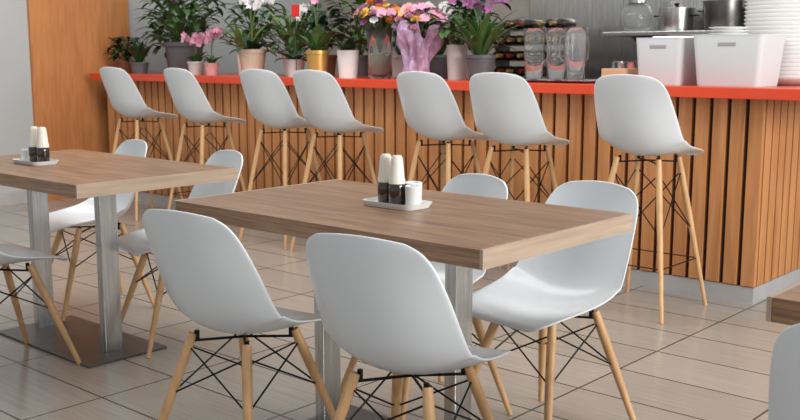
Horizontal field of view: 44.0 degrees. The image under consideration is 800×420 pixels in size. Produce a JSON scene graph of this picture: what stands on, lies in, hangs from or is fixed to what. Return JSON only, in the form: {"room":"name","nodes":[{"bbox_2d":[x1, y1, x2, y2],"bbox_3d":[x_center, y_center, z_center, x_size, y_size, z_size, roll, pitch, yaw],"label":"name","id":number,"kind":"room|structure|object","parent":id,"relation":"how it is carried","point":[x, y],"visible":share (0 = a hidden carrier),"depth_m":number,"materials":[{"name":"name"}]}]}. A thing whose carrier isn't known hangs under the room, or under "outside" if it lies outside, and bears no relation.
{"room":"restaurant","nodes":[
{"label":"restaurant","id":0,"kind":"room"},
{"bbox_2d":[0,0,312,192],"bbox_3d":[-3.836,-1.423,7.082,0.120,3.000,8.700,8,12,41],"label":"wall","id":1,"kind":"structure","parent":0,"point":[16,107],"depth_m":8.01,"materials":[{"name":"grey paint"}]},
{"bbox_2d":[0,190,26,205],"bbox_3d":[-4.831,0.199,6.098,0.015,0.100,5.550,8,12,41],"label":"baseboard","id":2,"kind":"structure","parent":1,"relation":"attached to","point":[15,197],"depth_m":7.99,"materials":[{"name":"grey metal"}]},
{"bbox_2d":[27,0,130,199],"bbox_3d":[-2.669,-1.608,8.265,0.035,3.000,0.920,8,12,41],"label":"wall panel","id":3,"kind":"object","parent":1,"relation":"attached to","point":[69,40],"visible":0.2,"depth_m":8.25,"materials":[{"name":"orange wood"}]},
{"bbox_2d":[0,197,790,419],"bbox_3d":[0.359,0.635,3.634,11.100,0.001,8.700,8,12,41],"label":"floor","id":4,"kind":"structure","parent":0,"point":[712,361],"depth_m":3.88,"materials":[{"name":"tile"}]},
{"bbox_2d":[0,244,80,364],"bbox_3d":[-1.555,0.221,3.750,0.433,0.790,0.492,8,12,41],"label":"dining chair","id":5,"kind":"object","parent":4,"relation":"on","point":[9,253],"visible":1,"depth_m":3.82,"materials":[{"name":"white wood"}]},
{"bbox_2d":[49,139,154,320],"bbox_3d":[-1.450,0.073,4.695,0.492,0.790,0.433,-7,11,-36],"label":"dining chair","id":6,"kind":"object","parent":4,"relation":"on","point":[83,213],"visible":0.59,"depth_m":4.70,"materials":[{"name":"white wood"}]},
{"bbox_2d":[0,149,237,367],"bbox_3d":[-1.315,0.185,4.087,1.180,0.750,0.700,8,12,41],"label":"dining table","id":7,"kind":"object","parent":4,"relation":"on","point":[77,174],"visible":0.99,"depth_m":3.96,"materials":[{"name":"wood"}]},
{"bbox_2d":[12,158,58,165],"bbox_3d":[-1.494,-0.199,4.059,0.200,0.016,0.120,8,12,41],"label":"serving tray","id":8,"kind":"object","parent":7,"relation":"on","point":[17,160],"visible":0.74,"depth_m":4.00,"materials":[{"name":"white ceramic"}]},
{"bbox_2d":[21,149,28,160],"bbox_3d":[-1.550,-0.227,4.098,0.038,0.047,0.038,8,12,41],"label":"cup","id":9,"kind":"object","parent":8,"relation":"on","point":[24,152],"visible":0.76,"depth_m":4.08,"materials":[{"name":"white ceramic"}]},
{"bbox_2d":[28,126,37,161],"bbox_3d":[-1.494,-0.269,4.048,0.051,0.145,0.051,8,12,41],"label":"sauce bottle","id":10,"kind":"object","parent":8,"relation":"on","point":[33,129],"visible":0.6,"depth_m":4.03,"materials":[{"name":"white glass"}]},
{"bbox_2d":[36,127,49,161],"bbox_3d":[-1.449,-0.264,4.016,0.051,0.145,0.051,8,12,41],"label":"sauce bottle","id":11,"kind":"object","parent":8,"relation":"on","point":[42,146],"visible":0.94,"depth_m":4.00,"materials":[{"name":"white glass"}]},
{"bbox_2d":[100,67,183,220],"bbox_3d":[-1.936,-0.510,7.378,0.437,1.108,0.497,7,12,39],"label":"bar stool","id":12,"kind":"object","parent":4,"relation":"on","point":[124,96],"visible":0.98,"depth_m":7.19,"materials":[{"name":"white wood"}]},
{"bbox_2d":[118,150,251,357],"bbox_3d":[-0.915,0.154,4.173,0.492,0.790,0.433,-6,11,-33],"label":"dining chair","id":13,"kind":"object","parent":4,"relation":"on","point":[136,243],"visible":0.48,"depth_m":4.20,"materials":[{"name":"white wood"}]},
{"bbox_2d":[163,68,245,209],"bbox_3d":[-1.346,-0.429,6.861,0.437,1.108,0.497,8,12,43],"label":"bar stool","id":14,"kind":"object","parent":4,"relation":"on","point":[190,101],"visible":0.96,"depth_m":6.68,"materials":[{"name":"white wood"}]},
{"bbox_2d":[142,209,335,419],"bbox_3d":[-0.455,0.360,2.858,0.433,0.790,0.492,6,11,34],"label":"dining chair","id":15,"kind":"object","parent":4,"relation":"on","point":[204,268],"visible":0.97,"depth_m":2.67,"materials":[{"name":"white plastic"}]},
{"bbox_2d":[239,69,321,249],"bbox_3d":[-0.739,-0.345,6.329,0.437,1.108,0.497,7,11,38],"label":"bar stool","id":16,"kind":"object","parent":4,"relation":"on","point":[269,102],"visible":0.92,"depth_m":6.14,"materials":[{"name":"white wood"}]},
{"bbox_2d":[290,70,383,251],"bbox_3d":[-0.373,-0.295,6.008,0.438,1.108,0.497,8,12,40],"label":"bar stool","id":17,"kind":"object","parent":4,"relation":"on","point":[323,104],"visible":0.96,"depth_m":5.82,"materials":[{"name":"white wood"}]},
{"bbox_2d":[174,179,632,419],"bbox_3d":[-0.020,0.361,2.961,1.180,0.750,0.700,8,12,41],"label":"dining table","id":18,"kind":"object","parent":4,"relation":"on","point":[465,233],"visible":0.78,"depth_m":2.75,"materials":[{"name":"brown wood"}]},
{"bbox_2d":[362,197,431,210],"bbox_3d":[-0.008,-0.020,2.915,0.200,0.016,0.120,8,12,41],"label":"serving tray","id":19,"kind":"object","parent":18,"relation":"on","point":[372,201],"visible":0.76,"depth_m":2.87,"materials":[{"name":"white ceramic"}]},
{"bbox_2d":[377,154,391,202],"bbox_3d":[-0.042,-0.094,2.930,0.051,0.145,0.051,8,12,41],"label":"sauce bottle","id":20,"kind":"object","parent":19,"relation":"on","point":[385,159],"visible":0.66,"depth_m":2.91,"materials":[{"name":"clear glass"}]},
{"bbox_2d":[388,155,405,204],"bbox_3d":[-0.009,-0.087,2.888,0.051,0.145,0.051,8,12,41],"label":"sauce bottle","id":21,"kind":"object","parent":19,"relation":"on","point":[396,188],"visible":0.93,"depth_m":2.87,"materials":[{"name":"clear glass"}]},
{"bbox_2d":[405,185,420,205],"bbox_3d":[0.038,-0.041,2.869,0.048,0.060,0.048,8,12,41],"label":"cup","id":22,"kind":"object","parent":19,"relation":"on","point":[412,194],"visible":0.89,"depth_m":2.85,"materials":[{"name":"white ceramic"}]},
{"bbox_2d":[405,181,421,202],"bbox_3d":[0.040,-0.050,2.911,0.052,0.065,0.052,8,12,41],"label":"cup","id":23,"kind":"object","parent":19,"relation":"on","point":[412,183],"visible":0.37,"depth_m":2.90,"materials":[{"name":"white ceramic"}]},
{"bbox_2d":[306,233,511,419],"bbox_3d":[0.027,0.415,2.508,0.433,0.790,0.492,6,11,32],"label":"dining chair","id":24,"kind":"object","parent":4,"relation":"on","point":[382,301],"visible":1,"depth_m":2.31,"materials":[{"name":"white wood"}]},
{"bbox_2d":[341,173,512,419],"bbox_3d":[0.089,0.288,3.318,0.492,0.790,0.433,-6,11,-32],"label":"dining chair","id":25,"kind":"object","parent":4,"relation":"on","point":[476,184],"visible":0.24,"depth_m":3.35,"materials":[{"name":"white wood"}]},
{"bbox_2d":[397,71,501,268],"bbox_3d":[0.247,-0.210,5.464,0.437,1.108,0.497,8,12,43],"label":"bar stool","id":26,"kind":"object","parent":4,"relation":"on","point":[430,108],"visible":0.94,"depth_m":5.27,"materials":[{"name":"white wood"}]},
{"bbox_2d":[107,81,799,303],"bbox_3d":[-0.142,-0.354,6.772,5.550,0.985,0.700,8,12,41],"label":"bar counter","id":27,"kind":"object","parent":4,"relation":"on","point":[744,186],"depth_m":5.12,"materials":[{"name":"brown wood"}]},
{"bbox_2d":[90,72,799,100],"bbox_3d":[-0.029,-0.852,6.579,6.050,0.052,0.880,8,12,41],"label":"countertop","id":28,"kind":"structure","parent":27,"relation":"on","point":[779,92],"depth_m":5.25,"materials":[{"name":"red laminate"}]},
{"bbox_2d":[103,36,147,72],"bbox_3d":[-2.308,-1.311,8.341,0.354,0.309,0.327,0,9,1],"label":"potted plant","id":29,"kind":"object","parent":28,"relation":"on","point":[125,65],"visible":0.76,"depth_m":8.27,"materials":[{"name":"green plant"}]},
{"bbox_2d":[123,40,152,73],"bbox_3d":[-2.129,-1.256,8.073,0.285,0.284,0.261,8,12,41],"label":"potted plant","id":30,"kind":"object","parent":28,"relation":"on","point":[139,52],"visible":1,"depth_m":8.03,"materials":[{"name":"green plant"}]},
{"bbox_2d":[149,17,205,64],"bbox_3d":[-1.891,-1.417,8.445,0.506,0.486,0.556,8,12,41],"label":"potted plant","id":31,"kind":"object","parent":28,"relation":"on","point":[160,40],"visible":0.17,"depth_m":8.32,"materials":[{"name":"green plant"}]},
{"bbox_2d":[135,0,227,70],"bbox_3d":[-1.709,-1.446,7.867,0.777,0.723,0.757,8,12,41],"label":"potted plant","id":32,"kind":"object","parent":28,"relation":"on","point":[175,50],"visible":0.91,"depth_m":7.79,"materials":[{"name":"green plant"}]},
{"bbox_2d":[181,32,210,74],"bbox_3d":[-1.542,-1.196,7.556,0.236,0.324,0.250,-1,9,-6],"label":"potted orchid","id":33,"kind":"object","parent":28,"relation":"on","point":[196,66],"visible":0.97,"depth_m":7.52,"materials":[{"name":"plant"}]},
{"bbox_2d":[200,26,223,74],"bbox_3d":[-1.399,-1.188,7.386,0.194,0.362,0.194,2,9,15],"label":"potted orchid","id":34,"kind":"object","parent":28,"relation":"on","point":[211,68],"visible":0.99,"depth_m":7.36,"materials":[{"name":"ceramic"}]},
{"bbox_2d":[206,18,281,74],"bbox_3d":[-1.124,-1.220,7.396,0.569,0.420,0.456,5,10,27],"label":"potted plant","id":35,"kind":"object","parent":28,"relation":"on","point":[237,32],"visible":0.42,"depth_m":7.34,"materials":[{"name":"green plant"}]},
{"bbox_2d":[227,0,276,71],"bbox_3d":[-1.066,-1.280,7.139,0.436,0.620,0.440,8,12,41],"label":"potted orchid","id":36,"kind":"object","parent":28,"relation":"on","point":[251,56],"visible":0.93,"depth_m":7.08,"materials":[{"name":"ceramic"}]},
{"bbox_2d":[219,0,289,67],"bbox_3d":[-1.169,-1.379,7.806,0.536,0.609,0.520,-7,11,-36],"label":"potted plant","id":37,"kind":"object","parent":28,"relation":"on","point":[246,12],"visible":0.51,"depth_m":7.74,"materials":[{"name":"green plant"}]},
{"bbox_2d":[265,11,314,75],"bbox_3d":[-0.756,-1.191,7.051,0.437,0.472,0.400,8,12,41],"label":"potted plant","id":38,"kind":"object","parent":28,"relation":"on","point":[287,38],"visible":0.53,"depth_m":7.03,"materials":[{"name":"green plant"}]},
{"bbox_2d":[274,2,311,76],"bbox_3d":[-0.691,-1.171,6.806,0.316,0.507,0.318,1,9,7],"label":"potted orchid","id":39,"kind":"object","parent":28,"relation":"on","point":[291,60],"visible":0.75,"depth_m":6.78,"materials":[{"name":"white ceramic"}]},
{"bbox_2d":[259,7,331,69],"bbox_3d":[-0.802,-1.295,7.562,0.607,0.518,0.552,4,10,24],"label":"potted plant","id":40,"kind":"object","parent":28,"relation":"on","point":[276,20],"visible":0.27,"depth_m":7.46,"materials":[{"name":"green plant"}]},
{"bbox_2d":[291,5,299,70],"bbox_3d":[-0.697,-1.131,6.635,0.044,0.480,0.064,-3,9,-17],"label":"plant tag","id":41,"kind":"object","parent":28,"relation":"on","point":[295,12],"visible":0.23,"depth_m":6.61,"materials":[{"name":"red plastic"}]},
{"bbox_2d":[284,0,339,71],"bbox_3d":[-0.552,-1.189,6.603,0.341,0.606,0.340,8,12,41],"label":"potted orchid","id":42,"kind":"object","parent":28,"relation":"on","point":[317,58],"visible":0.89,"depth_m":6.58,"materials":[{"name":"green plant"}]},
{"bbox_2d":[297,2,355,74],"bbox_3d":[-0.538,-1.269,7.314,0.432,0.543,0.499,-3,9,-18],"label":"potted plant","id":43,"kind":"object","parent":28,"relation":"on","point":[323,20],"visible":0.43,"depth_m":7.27,"materials":[{"name":"green plant"}]},
{"bbox_2d":[325,37,366,77],"bbox_3d":[-0.356,-1.003,6.514,0.270,0.264,0.269,8,12,41],"label":"potted plant","id":44,"kind":"object","parent":28,"relation":"on","point":[348,57],"visible":0.98,"depth_m":6.46,"materials":[{"name":"green plant"}]},
{"bbox_2d":[324,0,384,75],"bbox_3d":[-0.306,-1.232,7.053,0.516,0.550,0.519,-6,11,-32],"label":"potted plant","id":45,"kind":"object","parent":28,"relation":"on","point":[363,59],"visible":0.55,"depth_m":7.03,"materials":[{"name":"green plant"}]},
{"bbox_2d":[350,0,399,78],"bbox_3d":[-0.127,-1.104,6.361,0.387,0.513,0.383,8,12,41],"label":"flower vase","id":46,"kind":"object","parent":28,"relation":"on","point":[379,41],"visible":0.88,"depth_m":6.30,"materials":[{"name":"clear glass"}]},
{"bbox_2d":[366,4,422,76],"bbox_3d":[-0.007,-1.176,6.846,0.441,0.504,0.514,8,12,41],"label":"potted plant","id":47,"kind":"object","parent":28,"relation":"on","point":[397,60],"visible":0.17,"depth_m":6.78,"materials":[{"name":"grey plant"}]},
{"bbox_2d":[387,2,448,72],"bbox_3d":[0.119,-1.040,6.088,0.395,0.470,0.372,8,12,41],"label":"bouquet","id":48,"kind":"object","parent":28,"relation":"on","point":[417,48],"visible":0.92,"depth_m":6.01,"materials":[{"name":"pink plant"}]},
{"bbox_2d":[425,0,459,77],"bbox_3d":[0.268,-1.141,6.583,0.393,0.516,0.398,8,12,41],"label":"potted orchid","id":49,"kind":"object","parent":28,"relation":"on","point":[438,64],"visible":0.34,"depth_m":6.57,"materials":[{"name":"grey ceramic"}]},
{"bbox_2d":[423,3,483,79],"bbox_3d":[0.335,-1.023,5.981,0.398,0.469,0.367,-1,9,-4],"label":"potted plant","id":50,"kind":"object","parent":28,"relation":"on","point":[456,60],"visible":0.75,"depth_m":5.96,"materials":[{"name":"green plant"}]},
{"bbox_2d":[444,0,516,78],"bbox_3d":[0.495,-1.110,6.361,0.486,0.524,0.490,-1,9,-9],"label":"potted plant","id":51,"kind":"object","parent":28,"relation":"on","point":[459,4],"visible":0.2,"depth_m":6.33,"materials":[{"name":"green plant"}]},
{"bbox_2d":[434,0,531,80],"bbox_3d":[0.458,-1.032,5.835,0.608,0.532,0.600,8,12,41],"label":"potted orchid","id":52,"kind":"object","parent":28,"relation":"on","point":[479,39],"visible":0.98,"depth_m":5.78,"materials":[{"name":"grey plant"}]},
{"bbox_2d":[526,78,596,82],"bbox_3d":[0.921,-0.725,5.556,0.560,0.012,0.420,8,12,41],"label":"steel tray","id":53,"kind":"object","parent":28,"relation":"on","point":[544,80],"visible":0.39,"depth_m":5.39,"materials":[{"name":"silver metal"}]},
{"bbox_2d":[523,28,546,79],"bbox_3d":[0.758,-0.874,5.570,0.132,0.290,0.132,-1,9,-3],"label":"water pitcher","id":54,"kind":"object","parent":53,"relation":"on","point":[534,38],"visible":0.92,"depth_m":5.53,"materials":[{"name":"clear glass"}]},
{"bbox_2d":[546,28,565,80],"bbox_3d":[0.870,-0.863,5.502,0.132,0.290,0.132,-7,11,-39],"label":"water pitcher","id":55,"kind":"object","parent":53,"relation":"on","point":[556,68],"visible":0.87,"depth_m":5.46,"materials":[{"name":"clear glass"}]},
{"bbox_2d":[558,27,587,80],"bbox_3d":[0.954,-0.847,5.396,0.132,0.290,0.132,-7,12,-40],"label":"water pitcher","id":56,"kind":"object","parent":53,"relation":"on","point":[575,37],"visible":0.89,"depth_m":5.35,"materials":[{"name":"clear glass"}]},
{"bbox_2d":[601,68,637,76],"bbox_3d":[1.155,-0.703,5.200,0.140,0.080,0.140,8,12,41],"label":"wooden box","id":57,"kind":"object","parent":28,"relation":"on","point":[605,71],"visible":0.38,"depth_m":5.16,"materials":[{"name":"brown wood"}]},
{"bbox_2d":[636,37,696,84],"bbox_3d":[1.372,-0.758,5.051,0.264,0.235,0.259,8,12,41],"label":"storage bin","id":58,"kind":"object","parent":28,"relation":"on","point":[669,60],"visible":0.77,"depth_m":4.95,"materials":[{"name":"white plastic"}]},
{"bbox_2d":[693,34,785,86],"bbox_3d":[1.648,-0.728,4.821,0.358,0.245,0.298,8,12,41],"label":"storage bin","id":59,"kind":"object","parent":28,"relation":"on","point":[734,60],"visible":0.99,"depth_m":4.71,"materials":[{"name":"white plastic"}]},
{"bbox_2d":[777,75,799,84],"bbox_3d":[1.990,-0.667,5.061,0.472,0.052,0.472,8,12,41],"label":"serving bowl","id":60,"kind":"object","parent":28,"relation":"on","point":[783,79],"visible":0.33,"depth_m":4.87,"materials":[{"name":"white ceramic"}]},
{"bbox_2d":[779,71,799,74],"bbox_3d":[1.990,-0.687,5.058,0.472,0.052,0.472,8,12,41],"label":"serving bowl","id":61,"kind":"object","parent":60,"relation":"on","point":[781,72],"visible":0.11,"depth_m":4.84,"materials":[{"name":"white ceramic"}]},
{"bbox_2d":[780,67,799,70],"bbox_3d":[1.990,-0.707,5.054,0.472,0.052,0.472,8,12,41],"label":"serving bowl","id":62,"kind":"object","parent":61,"relation":"on","point":[781,68],"visible":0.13,"depth_m":4.84,"materials":[{"name":"white ceramic"}]},
{"bbox_2d":[781,63,799,66],"bbox_3d":[1.990,-0.727,5.051,0.472,0.052,0.472,8,12,41],"label":"serving bowl","id":63,"kind":"object","parent":62,"relation":"on","point":[782,64],"visible":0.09,"depth_m":4.84,"materials":[{"name":"white ceramic"}]},
{"bbox_2d":[781,59,799,62],"bbox_3d":[1.990,-0.747,5.048,0.472,0.052,0.472,8,12,41],"label":"serving bowl","id":64,"kind":"object","parent":63,"relation":"on","point":[783,60],"visible":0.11,"depth_m":4.84,"materials":[{"name":"white ceramic"}]},
{"bbox_2d":[782,54,799,58],"bbox_3d":[1.990,-0.766,5.045,0.472,0.052,0.472,8,12,41],"label":"serving bowl","id":65,"kind":"object","parent":64,"relation":"on","point":[784,56],"visible":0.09,"depth_m":4.83,"materials":[{"name":"white ceramic"}]},
{"bbox_2d":[783,50,799,53],"bbox_3d":[1.990,-0.786,5.042,0.472,0.052,0.472,8,12,41],"label":"serving bowl","id":66,"kind":"object","parent":65,"relation":"on","point":[784,51],"visible":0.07,"depth_m":4.83,"materials":[{"name":"white ceramic"}]},
{"bbox_2d":[783,46,799,49],"bbox_3d":[1.990,-0.806,5.039,0.472,0.052,0.472,8,12,41],"label":"serving bowl","id":67,"kind":"object","parent":66,"relation":"on","point":[785,47],"visible":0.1,"depth_m":4.82,"materials":[{"name":"white ceramic"}]},
{"bbox_2d":[784,42,799,45],"bbox_3d":[1.990,-0.826,5.036,0.472,0.052,0.472,8,12,41],"label":"serving bowl","id":68,"kind":"object","parent":67,"relation":"on","point":[786,43],"visible":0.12,"depth_m":4.82,"materials":[{"name":"white ceramic"}]},
{"bbox_2d":[785,38,799,41],"bbox_3d":[1.990,-0.845,5.033,0.472,0.052,0.472,8,12,41],"label":"serving bowl","id":69,"kind":"object","parent":68,"relation":"on","point":[786,39],"visible":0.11,"depth_m":4.82,"materials":[{"name":"white ceramic"}]},
{"bbox_2d":[775,34,799,37],"bbox_3d":[1.990,-0.865,5.030,0.472,0.052,0.472,8,12,41],"label":"serving bowl","id":70,"kind":"object","parent":69,"relation":"on","point":[787,35],"visible":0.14,"depth_m":4.82,"materials":[{"name":"white ceramic"}]},
{"bbox_2d":[744,29,799,33],"bbox_3d":[1.990,-0.885,5.027,0.472,0.052,0.472,8,12,41],"label":"serving bowl","id":71,"kind":"object","parent":70,"relation":"on","point":[788,31],"visible":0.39,"depth_m":4.85,"materials":[{"name":"white ceramic"}]},
{"bbox_2d":[745,25,799,29],"bbox_3d":[1.990,-0.905,5.023,0.472,0.052,0.472,8,12,41],"label":"serving bowl","id":72,"kind":"object","parent":71,"relation":"on","point":[777,27],"visible":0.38,"depth_m":4.86,"materials":[{"name":"white ceramic"}]},
{"bbox_2d":[744,21,799,26],"bbox_3d":[1.990,-0.924,5.020,0.472,0.052,0.472,8,12,41],"label":"serving bowl","id":73,"kind":"object","parent":72,"relation":"on","point":[771,23],"visible":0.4,"depth_m":4.86,"materials":[{"name":"white ceramic"}]},
{"bbox_2d":[744,17,799,22],"bbox_3d":[1.990,-0.944,5.017,0.472,0.052,0.472,8,12,41],"label":"serving bowl","id":74,"kind":"object","parent":73,"relation":"on","point":[767,19],"visible":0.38,"depth_m":4.86,"materials":[{"name":"white ceramic"}]},
{"bbox_2d":[744,13,799,18],"bbox_3d":[1.990,-0.964,5.014,0.472,0.052,0.472,8,12,41],"label":"serving bowl","id":75,"kind":"object","parent":74,"relation":"on","point":[763,15],"visible":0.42,"depth_m":4.85,"materials":[{"name":"white ceramic"}]},
{"bbox_2d":[744,8,799,14],"bbox_3d":[1.990,-0.984,5.011,0.472,0.052,0.472,8,12,41],"label":"serving bowl","id":76,"kind":"object","parent":75,"relation":"on","point":[793,10],"visible":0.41,"depth_m":4.85,"materials":[{"name":"white ceramic"}]},
{"bbox_2d":[744,4,799,9],"bbox_3d":[1.990,-1.003,5.008,0.472,0.052,0.472,8,12,41],"label":"serving bowl","id":77,"kind":"object","parent":76,"relation":"on","point":[784,6],"visible":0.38,"depth_m":4.84,"materials":[{"name":"white ceramic"}]},
{"bbox_2d":[745,0,799,5],"bbox_3d":[1.990,-1.023,5.005,0.472,0.052,0.472,8,12,41],"label":"serving bowl","id":78,"kind":"object","parent":77,"relation":"on","point":[778,2],"visible":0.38,"depth_m":4.84,"materials":[{"name":"white ceramic"}]},
{"bbox_2d":[469,72,569,269],"bbox_3d":[0.614,-0.159,5.141,0.437,1.108,0.497,7,11,39],"label":"bar stool","id":79,"kind":"object","parent":4,"relation":"on","point":[506,110],"visible":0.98,"depth_m":4.95,"materials":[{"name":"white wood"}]},
{"bbox_2d":[472,180,637,419],"bbox_3d":[0.469,0.322,3.104,0.492,0.790,0.433,-7,12,-40],"label":"dining chair","id":80,"kind":"object","parent":4,"relation":"on","point":[540,292],"visible":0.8,"depth_m":3.13,"materials":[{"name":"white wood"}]},
{"bbox_2d":[594,74,706,323],"bbox_3d":[1.154,-0.081,4.642,0.437,1.108,0.497,8,12,41],"label":"bar stool","id":81,"kind":"object","parent":4,"relation":"on","point":[636,115],"visible":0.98,"depth_m":4.46,"materials":[{"name":"white plastic"}]},
{"bbox_2d":[766,281,799,325],"bbox_3d":[1.351,0.550,1.756,1.180,0.750,0.700,8,12,41],"label":"dining table","id":82,"kind":"object","parent":4,"relation":"on","point":[783,306],"visible":1,"depth_m":1.82,"materials":[{"name":"wood"}]},
{"bbox_2d":[768,323,799,419],"bbox_3d":[0.874,0.540,1.712,0.433,0.790,0.492,7,11,38],"label":"dining chair","id":83,"kind":"object","parent":4,"relation":"on","point":[784,378],"visible":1,"depth_m":1.63,"materials":[{"name":"white plastic"}]},
{"bbox_3d":[2.336,-0.352,7.029,5.800,0.900,0.770,8,12,41],"label":"bench","id":84,"kind":"object","parent":4,"relation":"on","visible":0},
{"bbox_2d":[495,30,565,77],"bbox_3d":[1.090,-1.173,7.797,0.700,0.485,0.200,8,12,41],"label":"wine rack","id":85,"kind":"object","parent":84,"relation":"on","point":[501,48],"visible":0.12,"depth_m":8.00,"materials":[{"name":"metal"}]},
{"bbox_2d":[496,51,514,60],"bbox_3d":[0.858,-1.220,7.824,0.076,0.076,0.300,8,12,41],"label":"wine bottle","id":86,"kind":"object","parent":85,"relation":"on","point":[503,55],"visible":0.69,"depth_m":7.78,"materials":[{"name":"black glass"}]},
{"bbox_2d":[506,51,523,60],"bbox_3d":[0.934,-1.210,7.763,0.076,0.076,0.300,8,12,41],"label":"wine bottle","id":87,"kind":"object","parent":85,"relation":"on","point":[514,55],"visible":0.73,"depth_m":7.71,"materials":[{"name":"black glass"}]},
{"bbox_2d":[506,66,524,75],"bbox_3d":[0.931,-1.091,7.779,0.076,0.076,0.300,8,12,41],"label":"wine bottle","id":88,"kind":"object","parent":85,"relation":"on","point":[515,69],"visible":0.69,"depth_m":7.73,"materials":[{"name":"black glass"}]},
{"bbox_2d":[516,19,542,27],"bbox_3d":[0.995,-1.435,7.648,0.076,0.076,0.300,8,12,41],"label":"wine bottle","id":89,"kind":"object","parent":85,"relation":"on","point":[533,22],"visible":0.8,"depth_m":7.61,"materials":[{"name":"black glass"}]},
{"bbox_2d":[538,19,556,27],"bbox_3d":[1.142,-1.415,7.520,0.076,0.076,0.300,8,12,41],"label":"wine bottle","id":90,"kind":"object","parent":85,"relation":"on","point":[545,23],"visible":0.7,"depth_m":7.47,"materials":[{"name":"black glass"}]},
{"bbox_2d":[549,18,575,27],"bbox_3d":[1.218,-1.405,7.459,0.076,0.076,0.300,8,12,41],"label":"wine bottle","id":91,"kind":"object","parent":85,"relation":"on","point":[560,22],"visible":0.93,"depth_m":7.43,"materials":[{"name":"black glass"}]},
{"bbox_2d":[313,0,622,77],"bbox_3d":[3.287,-1.357,6.660,11.100,3.000,0.120,8,12,41],"label":"wall","id":92,"kind":"structure","parent":0,"point":[522,7],"depth_m":8.98,"materials":[{"name":"grey paint"}]},
{"bbox_2d":[530,0,707,78],"bbox_3d":[3.466,-1.022,6.464,6.294,2.400,0.010,8,12,41],"label":"wall panel","id":93,"kind":"object","parent":92,"relation":"attached to","point":[600,16],"depth_m":8.04,"materials":[{"name":"metal"}]},
{"bbox_2d":[603,30,743,41],"bbox_3d":[3.674,-0.996,5.938,5.300,0.210,0.482,8,12,41],"label":"wall shelf","id":94,"kind":"object","parent":92,"relation":"attached to","point":[646,34],"visible":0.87,"depth_m":7.21,"materials":[{"name":"metal"}]},
{"bbox_2d":[620,0,652,31],"bbox_3d":[1.798,-1.477,7.520,0.250,0.250,0.250,8,12,41],"label":"glass jar","id":95,"kind":"object","parent":94,"relation":"on","point":[636,16],"visible":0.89,"depth_m":7.43,"materials":[{"name":"glass"}]},
{"bbox_2d":[653,3,699,30],"bbox_3d":[2.043,-1.425,7.321,0.304,0.210,0.268,0,9,2],"label":"cooking pot","id":96,"kind":"object","parent":94,"relation":"on","point":[676,18],"visible":0.89,"depth_m":7.21,"materials":[{"name":"metal"}]},
{"bbox_2d":[698,0,746,30],"bbox_3d":[2.320,-1.407,7.075,0.308,0.250,0.322,-1,9,-5],"label":"cooking pot","id":97,"kind":"object","parent":94,"relation":"on","point":[716,13],"visible":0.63,"depth_m":6.95,"materials":[{"name":"metal"}]},
{"bbox_3d":[1.612,-0.645,4.893,0.190,0.015,0.190,8,12,41],"label":"plate","id":98,"kind":"object","parent":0,"visible":0},
{"bbox_3d":[1.612,-0.660,4.891,0.190,0.015,0.190,8,12,41],"label":"plate","id":99,"kind":"object","parent":98,"relation":"on","visible":0},
{"bbox_3d":[1.612,-0.674,4.888,0.190,0.015,0.190,8,12,41],"label":"plate","id":100,"kind":"object","parent":99,"relation":"on","visible":0},
{"bbox_3d":[1.612,-0.688,4.886,0.190,0.015,0.190,8,12,41],"label":"plate","id":101,"kind":"object","parent":100,"relation":"on","visible":0},
{"bbox_3d":[1.612,-0.703,4.884,0.190,0.015,0.190,8,12,41],"label":"plate","id":102,"kind":"object","parent":101,"relation":"on","visible":0},
{"bbox_3d":[1.612,-0.717,4.882,0.190,0.015,0.190,8,12,41],"label":"plate","id":103,"kind":"object","parent":102,"relation":"on","visible":0},
{"bbox_3d":[1.612,-0.731,4.879,0.190,0.015,0.190,8,12,41],"label":"plate","id":104,"kind":"object","parent":103,"relation":"on","visible":0},
{"bbox_3d":[1.612,-0.746,4.877,0.190,0.015,0.190,8,12,41],"label":"plate","id":105,"kind":"object","parent":104,"relation":"on","visible":0},
{"bbox_3d":[1.612,-0.760,4.875,0.190,0.015,0.190,8,12,41],"label":"plate","id":106,"kind":"object","parent":105,"relation":"on","visible":0},
{"bbox_3d":[1.612,-0.774,4.873,0.190,0.015,0.190,8,12,41],"label":"plate","id":107,"kind":"object","parent":106,"relation":"on","visible":0},
{"bbox_3d":[1.612,-0.789,4.870,0.190,0.015,0.190,8,12,41],"label":"plate","id":108,"kind":"object","parent":107,"relation":"on","visible":0},
{"bbox_3d":[1.612,-0.803,4.868,0.190,0.015,0.190,8,12,41],"label":"plate","id":109,"kind":"object","parent":108,"relation":"on","visible":0},
{"bbox_3d":[1.612,-0.817,4.866,0.190,0.015,0.190,8,12,41],"label":"plate","id":110,"kind":"object","parent":109,"relation":"on","visible":0},
{"bbox_3d":[1.612,-0.831,4.864,0.190,0.015,0.190,8,12,41],"label":"plate","id":111,"kind":"object","parent":110,"relation":"on","visible":0},
{"bbox_3d":[1.612,-0.846,4.862,0.190,0.015,0.190,8,12,41],"label":"plate","id":112,"kind":"object","parent":111,"relation":"on","visible":0},
{"bbox_2d":[708,33,748,34],"bbox_3d":[1.612,-0.860,4.859,0.190,0.015,0.190,8,12,41],"label":"plate","id":113,"kind":"object","parent":112,"relation":"on","point":[708,33],"visible":0.4,"depth_m":4.79,"materials":[{"name":"white ceramic"}]},
{"bbox_2d":[709,30,748,32],"bbox_3d":[1.612,-0.875,4.857,0.190,0.015,0.190,8,12,41],"label":"plate","id":114,"kind":"object","parent":113,"relation":"on","point":[714,31],"visible":0.79,"depth_m":4.80,"materials":[{"name":"white ceramic"}]},
{"bbox_2d":[709,27,748,29],"bbox_3d":[1.612,-0.889,4.855,0.190,0.015,0.190,8,12,41],"label":"plate","id":115,"kind":"object","parent":114,"relation":"on","point":[715,28],"visible":0.84,"depth_m":4.80,"materials":[{"name":"white ceramic"}]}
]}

